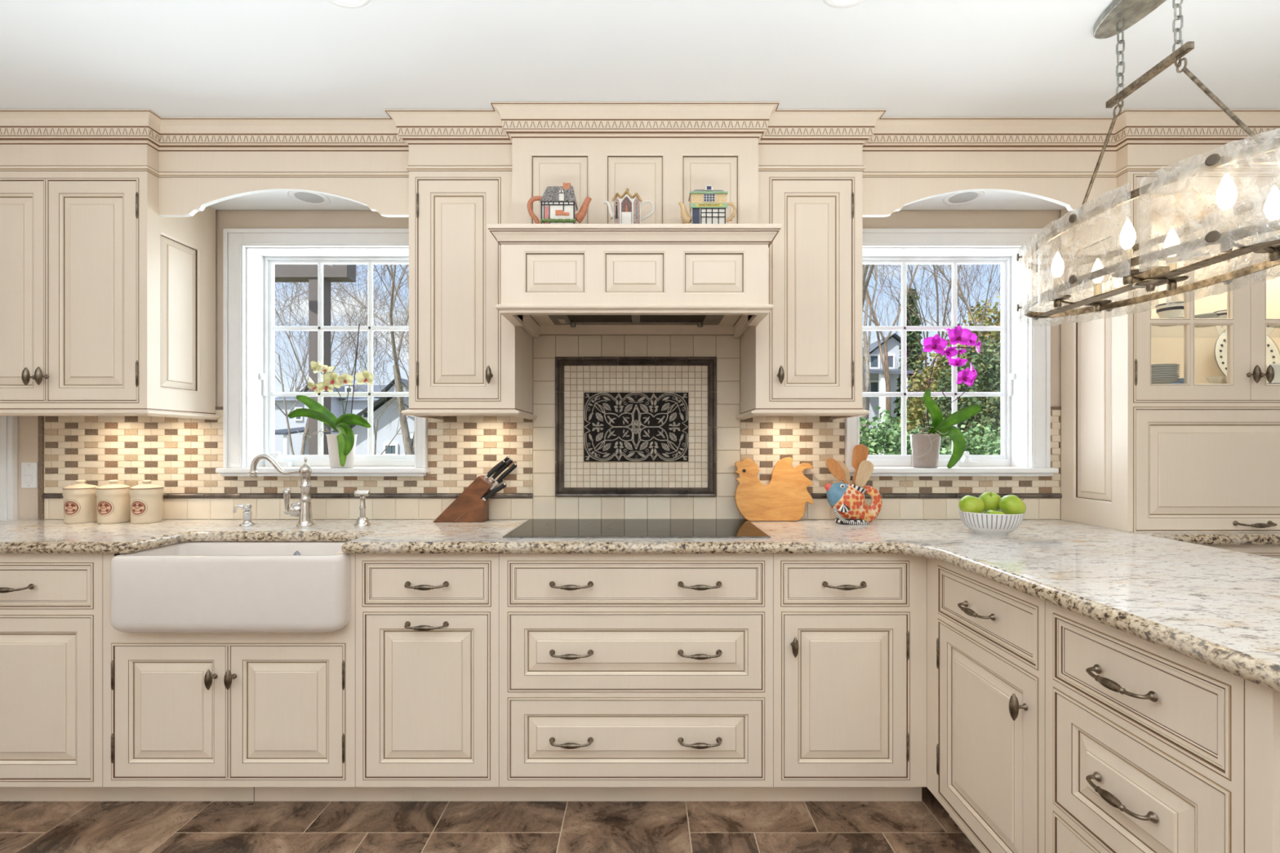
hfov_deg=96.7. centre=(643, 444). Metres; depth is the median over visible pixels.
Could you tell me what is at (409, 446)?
bare tree
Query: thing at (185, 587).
farmhouse sink
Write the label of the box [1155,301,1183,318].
teacup
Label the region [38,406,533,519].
backsplash
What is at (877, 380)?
house
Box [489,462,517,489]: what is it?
kitchen knife
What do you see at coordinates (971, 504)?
apple
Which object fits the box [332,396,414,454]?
house
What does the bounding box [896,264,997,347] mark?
bare tree
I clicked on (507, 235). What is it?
mantel shelf
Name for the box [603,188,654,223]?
teapot
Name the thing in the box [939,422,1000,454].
shrub
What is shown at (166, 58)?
ceiling
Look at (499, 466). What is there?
kitchen knife
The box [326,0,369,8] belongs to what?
recessed light
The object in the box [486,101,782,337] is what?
range hood
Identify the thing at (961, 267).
bare tree
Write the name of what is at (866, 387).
bare tree
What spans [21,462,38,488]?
light switch
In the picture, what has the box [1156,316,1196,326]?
saucer
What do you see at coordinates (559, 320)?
switch
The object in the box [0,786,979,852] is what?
floor
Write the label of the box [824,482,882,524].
crock
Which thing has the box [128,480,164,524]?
canister
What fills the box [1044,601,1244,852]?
base cabinet
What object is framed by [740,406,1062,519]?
backsplash
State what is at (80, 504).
canister
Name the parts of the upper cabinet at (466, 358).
crown molding, door, light rail, knob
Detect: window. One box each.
[215,228,430,475]
[844,228,1058,475]
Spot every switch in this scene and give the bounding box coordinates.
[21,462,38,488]
[557,318,566,323]
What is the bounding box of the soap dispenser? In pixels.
[232,503,255,525]
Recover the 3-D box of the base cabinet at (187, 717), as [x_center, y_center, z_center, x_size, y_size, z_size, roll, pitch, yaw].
[-1.390,0.803,2.158,0.846,0.879,0.584,0,0,0]
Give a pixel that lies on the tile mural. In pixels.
(625, 426)
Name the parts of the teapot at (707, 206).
spout, shop door, handle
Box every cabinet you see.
[0,109,220,419]
[0,553,123,801]
[102,551,365,801]
[355,553,504,801]
[384,109,537,419]
[498,553,773,801]
[735,109,886,419]
[768,553,926,801]
[926,557,1044,852]
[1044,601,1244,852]
[1061,109,1279,531]
[1205,545,1279,559]
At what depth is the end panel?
0.87 m
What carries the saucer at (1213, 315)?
on the saucer at (1218, 316)
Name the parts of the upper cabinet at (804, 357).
knob, light rail, door, crown molding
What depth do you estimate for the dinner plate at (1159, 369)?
2.14 m
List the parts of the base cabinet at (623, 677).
handle, handle, handle, drawer, drawer, drawer, handle, handle, handle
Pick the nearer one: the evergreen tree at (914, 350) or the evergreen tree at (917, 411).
the evergreen tree at (917, 411)
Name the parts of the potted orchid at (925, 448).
cut stem, pot, flower, flower, flower stem, flower stem, flower, flower, flower, flower, flower, flower, flower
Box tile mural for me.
[555,356,716,496]
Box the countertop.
[0,520,1279,693]
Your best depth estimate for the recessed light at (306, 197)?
2.33 m
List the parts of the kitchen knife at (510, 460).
knife handle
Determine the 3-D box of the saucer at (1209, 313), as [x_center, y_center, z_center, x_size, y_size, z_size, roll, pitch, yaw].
[2.215,-0.497,2.240,0.132,0.016,0.132,0,0,0]
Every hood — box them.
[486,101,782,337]
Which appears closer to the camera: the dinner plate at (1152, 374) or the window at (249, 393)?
the dinner plate at (1152, 374)
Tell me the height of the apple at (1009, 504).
0.083 m
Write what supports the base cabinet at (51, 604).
on the floor
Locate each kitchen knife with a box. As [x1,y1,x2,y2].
[481,482,506,501]
[484,456,509,476]
[484,460,506,479]
[488,457,513,483]
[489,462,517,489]
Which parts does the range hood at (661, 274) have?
raised panel, raised panel, raised panel, raised panel, crown molding, raised panel, raised panel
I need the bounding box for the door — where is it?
[0,416,17,519]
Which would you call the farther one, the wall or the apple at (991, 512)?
the wall
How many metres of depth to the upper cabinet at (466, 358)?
2.12 m
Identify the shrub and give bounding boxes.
[859,405,919,454]
[883,424,973,454]
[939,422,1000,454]
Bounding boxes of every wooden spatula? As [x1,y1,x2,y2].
[851,444,868,484]
[854,460,873,487]
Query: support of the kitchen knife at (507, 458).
in the knife block
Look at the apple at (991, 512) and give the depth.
2.00 m
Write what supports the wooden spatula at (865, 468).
in the crock
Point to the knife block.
(468, 506)
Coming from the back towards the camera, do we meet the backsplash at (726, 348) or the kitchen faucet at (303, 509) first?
the backsplash at (726, 348)
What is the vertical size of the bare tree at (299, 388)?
19.428 m
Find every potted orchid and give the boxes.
[288,323,373,467]
[909,324,981,468]
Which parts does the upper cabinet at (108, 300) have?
door, knob, knob, crown molding, door, light rail, panel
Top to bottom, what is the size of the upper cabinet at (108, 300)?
1.104 m
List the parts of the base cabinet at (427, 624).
handle, handle, drawer, door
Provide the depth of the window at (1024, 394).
2.48 m
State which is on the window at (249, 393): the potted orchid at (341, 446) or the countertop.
the potted orchid at (341, 446)
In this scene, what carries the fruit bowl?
on the countertop
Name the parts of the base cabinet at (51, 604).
handle, drawer, door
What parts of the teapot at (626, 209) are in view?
spout, handle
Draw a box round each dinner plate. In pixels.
[1151,364,1179,366]
[1151,365,1179,368]
[1151,368,1179,371]
[1151,370,1179,373]
[1151,373,1179,375]
[1151,374,1179,377]
[1151,377,1179,380]
[1151,379,1179,383]
[1266,325,1279,328]
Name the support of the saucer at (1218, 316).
on the saucer at (1195, 326)
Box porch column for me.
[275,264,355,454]
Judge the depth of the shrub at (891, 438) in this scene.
6.04 m
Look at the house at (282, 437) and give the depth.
32.00 m
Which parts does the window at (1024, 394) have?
sash, frame, sill, crank handle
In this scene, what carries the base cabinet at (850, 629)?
on the floor
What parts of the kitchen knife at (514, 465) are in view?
blade, knife handle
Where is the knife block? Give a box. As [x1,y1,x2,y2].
[432,475,493,522]
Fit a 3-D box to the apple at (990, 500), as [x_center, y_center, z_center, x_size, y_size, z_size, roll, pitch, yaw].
[1.292,0.215,2.121,0.082,0.076,0.080,0,0,0]
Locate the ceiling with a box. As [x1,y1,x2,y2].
[0,0,1279,116]
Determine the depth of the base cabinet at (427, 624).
1.91 m
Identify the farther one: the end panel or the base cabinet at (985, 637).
the base cabinet at (985, 637)
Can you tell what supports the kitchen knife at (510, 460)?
in the knife block
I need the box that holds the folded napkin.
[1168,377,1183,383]
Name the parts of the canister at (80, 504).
lid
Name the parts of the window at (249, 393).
crank handle, sill, frame, sash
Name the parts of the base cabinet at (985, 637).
handle, drawer, door, knob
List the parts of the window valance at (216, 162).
crown molding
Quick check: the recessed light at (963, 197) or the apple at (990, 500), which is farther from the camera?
the recessed light at (963, 197)
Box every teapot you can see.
[527,182,591,223]
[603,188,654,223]
[678,184,737,223]
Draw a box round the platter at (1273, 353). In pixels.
[1214,329,1279,376]
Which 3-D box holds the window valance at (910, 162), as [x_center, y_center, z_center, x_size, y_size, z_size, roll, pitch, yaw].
[1.307,-1.042,2.279,0.986,0.337,0.351,0,0,0]
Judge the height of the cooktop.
0.006 m
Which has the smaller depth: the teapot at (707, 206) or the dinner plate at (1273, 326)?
the teapot at (707, 206)
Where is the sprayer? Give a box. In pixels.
[354,490,371,526]
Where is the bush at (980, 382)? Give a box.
[915,335,1000,453]
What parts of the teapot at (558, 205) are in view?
handle, cottage door, spout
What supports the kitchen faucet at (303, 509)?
on the countertop
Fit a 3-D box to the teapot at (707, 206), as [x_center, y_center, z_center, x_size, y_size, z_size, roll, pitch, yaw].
[0.221,-0.805,1.963,0.204,0.157,0.074,0,0,0]
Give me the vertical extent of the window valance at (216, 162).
0.337 m
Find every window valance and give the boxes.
[158,116,408,217]
[862,116,1116,217]
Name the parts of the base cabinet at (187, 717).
door, knob, knob, door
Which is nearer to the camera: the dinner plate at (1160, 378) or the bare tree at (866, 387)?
the dinner plate at (1160, 378)
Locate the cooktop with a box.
[502,519,770,537]
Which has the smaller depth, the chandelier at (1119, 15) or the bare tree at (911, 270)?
the chandelier at (1119, 15)
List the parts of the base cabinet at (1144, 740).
drawer, handle, handle, drawer, drawer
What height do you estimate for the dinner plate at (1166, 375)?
0.016 m
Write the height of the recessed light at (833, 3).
0.004 m
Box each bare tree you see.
[275,264,408,454]
[275,264,414,454]
[275,272,413,454]
[275,282,353,391]
[275,282,408,385]
[289,264,408,377]
[859,264,877,435]
[862,264,963,431]
[862,264,999,358]
[864,264,1000,398]
[867,264,996,388]
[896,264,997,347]
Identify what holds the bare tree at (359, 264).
on the ground
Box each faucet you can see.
[248,453,315,526]
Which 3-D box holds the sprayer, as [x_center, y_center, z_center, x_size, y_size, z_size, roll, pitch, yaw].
[-1.127,0.255,2.280,0.062,0.140,0.062,0,0,0]
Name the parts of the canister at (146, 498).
lid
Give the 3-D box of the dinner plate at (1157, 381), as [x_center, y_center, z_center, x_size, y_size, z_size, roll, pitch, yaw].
[1.976,-0.235,2.210,0.156,0.016,0.156,0,0,0]
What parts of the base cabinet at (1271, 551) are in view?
drawer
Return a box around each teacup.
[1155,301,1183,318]
[1213,309,1226,318]
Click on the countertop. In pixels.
(1219, 608)
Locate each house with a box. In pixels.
[275,377,408,454]
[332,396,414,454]
[862,333,933,454]
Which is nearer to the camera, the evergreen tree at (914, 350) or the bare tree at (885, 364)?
the bare tree at (885, 364)
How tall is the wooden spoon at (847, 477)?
0.140 m
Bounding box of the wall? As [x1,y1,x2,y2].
[17,209,1061,519]
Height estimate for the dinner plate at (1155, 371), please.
0.016 m
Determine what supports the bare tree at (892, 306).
on the ground
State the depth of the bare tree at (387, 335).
15.26 m
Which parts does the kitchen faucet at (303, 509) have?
spout, lever handle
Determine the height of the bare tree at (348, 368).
18.078 m
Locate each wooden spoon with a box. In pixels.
[826,457,848,484]
[836,460,850,483]
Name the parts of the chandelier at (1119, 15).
glass panel, glass panel, flame bulb, lamp arm, glass panel, hanging rod, flame bulb, lamp arm, glass panel, flame bulb, lamp arm, flame bulb, lamp arm, glass panel, glass panel, flame bulb, hanging rod, lamp arm, lamp arm, flame bulb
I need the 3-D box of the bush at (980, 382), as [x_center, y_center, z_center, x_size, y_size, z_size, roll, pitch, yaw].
[6.030,-0.062,10.001,2.197,3.711,2.089,0,0,-33]
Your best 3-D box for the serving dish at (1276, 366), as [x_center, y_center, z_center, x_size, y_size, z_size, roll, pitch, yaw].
[2.503,-0.269,2.240,0.194,0.084,0.122,0,0,0]
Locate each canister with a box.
[62,480,97,524]
[95,480,131,524]
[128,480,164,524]
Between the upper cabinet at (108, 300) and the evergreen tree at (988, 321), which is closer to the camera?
the upper cabinet at (108, 300)
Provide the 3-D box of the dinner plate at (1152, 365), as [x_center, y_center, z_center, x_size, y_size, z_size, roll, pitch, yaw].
[1.976,-0.294,2.210,0.156,0.016,0.156,0,0,0]
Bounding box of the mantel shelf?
[486,223,782,248]
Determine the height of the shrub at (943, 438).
2.106 m
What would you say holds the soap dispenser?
on the countertop
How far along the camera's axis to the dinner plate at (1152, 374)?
2.14 m
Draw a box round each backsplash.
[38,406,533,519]
[533,334,740,519]
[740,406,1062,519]
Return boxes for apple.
[958,494,984,513]
[977,492,1000,511]
[984,508,1004,514]
[998,494,1026,514]
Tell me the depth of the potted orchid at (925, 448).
2.41 m
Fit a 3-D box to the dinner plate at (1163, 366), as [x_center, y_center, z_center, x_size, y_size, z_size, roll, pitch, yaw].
[1.976,-0.286,2.210,0.156,0.016,0.156,0,0,0]
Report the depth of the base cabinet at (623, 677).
1.91 m
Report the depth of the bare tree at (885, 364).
12.79 m
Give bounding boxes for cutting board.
[733,457,813,520]
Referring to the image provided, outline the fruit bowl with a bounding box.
[957,508,1025,536]
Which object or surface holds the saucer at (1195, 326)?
on the cabinet at (1138, 455)
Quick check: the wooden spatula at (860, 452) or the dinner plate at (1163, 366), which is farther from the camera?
the wooden spatula at (860, 452)
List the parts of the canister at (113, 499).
lid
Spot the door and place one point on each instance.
(8, 424)
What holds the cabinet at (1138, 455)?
on the countertop
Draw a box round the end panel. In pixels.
[1244,679,1279,852]
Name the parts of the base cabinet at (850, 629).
knob, handle, drawer, door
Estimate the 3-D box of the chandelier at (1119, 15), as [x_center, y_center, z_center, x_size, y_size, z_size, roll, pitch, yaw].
[1.340,-0.805,1.505,0.417,0.809,0.887,0,0,0]
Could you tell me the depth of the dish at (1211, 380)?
2.21 m
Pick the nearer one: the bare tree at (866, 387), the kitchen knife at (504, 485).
the kitchen knife at (504, 485)
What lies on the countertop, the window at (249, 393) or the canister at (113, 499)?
the canister at (113, 499)
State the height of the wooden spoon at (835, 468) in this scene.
0.152 m
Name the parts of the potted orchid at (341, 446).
flower, flower, flower, flower, flower, flower, flower stem, flower, pot, flower, flower stem, flower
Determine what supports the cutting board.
on the countertop
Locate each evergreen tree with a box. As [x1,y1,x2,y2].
[891,287,928,436]
[897,339,1000,445]
[944,293,1000,443]
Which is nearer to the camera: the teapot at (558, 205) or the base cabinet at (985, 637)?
the base cabinet at (985, 637)
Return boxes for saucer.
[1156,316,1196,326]
[1195,312,1217,316]
[1195,314,1217,318]
[1195,325,1213,327]
[1200,315,1219,318]
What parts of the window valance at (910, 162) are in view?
crown molding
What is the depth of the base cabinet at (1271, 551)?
2.06 m
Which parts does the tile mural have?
frame rail, frame rail, frame rail, frame rail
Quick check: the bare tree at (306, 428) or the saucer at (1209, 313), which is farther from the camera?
the bare tree at (306, 428)
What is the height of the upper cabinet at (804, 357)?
1.104 m
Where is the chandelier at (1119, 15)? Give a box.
[1016,0,1279,322]
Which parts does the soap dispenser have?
pump spout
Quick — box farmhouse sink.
[110,542,351,632]
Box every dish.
[1204,376,1225,383]
[1266,363,1279,383]
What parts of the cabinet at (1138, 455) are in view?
panel, door, crown molding, lift door, knob, handle, door, knob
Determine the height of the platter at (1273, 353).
0.273 m
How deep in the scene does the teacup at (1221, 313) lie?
2.17 m
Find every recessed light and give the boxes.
[288,191,330,205]
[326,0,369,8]
[822,0,866,8]
[942,191,984,205]

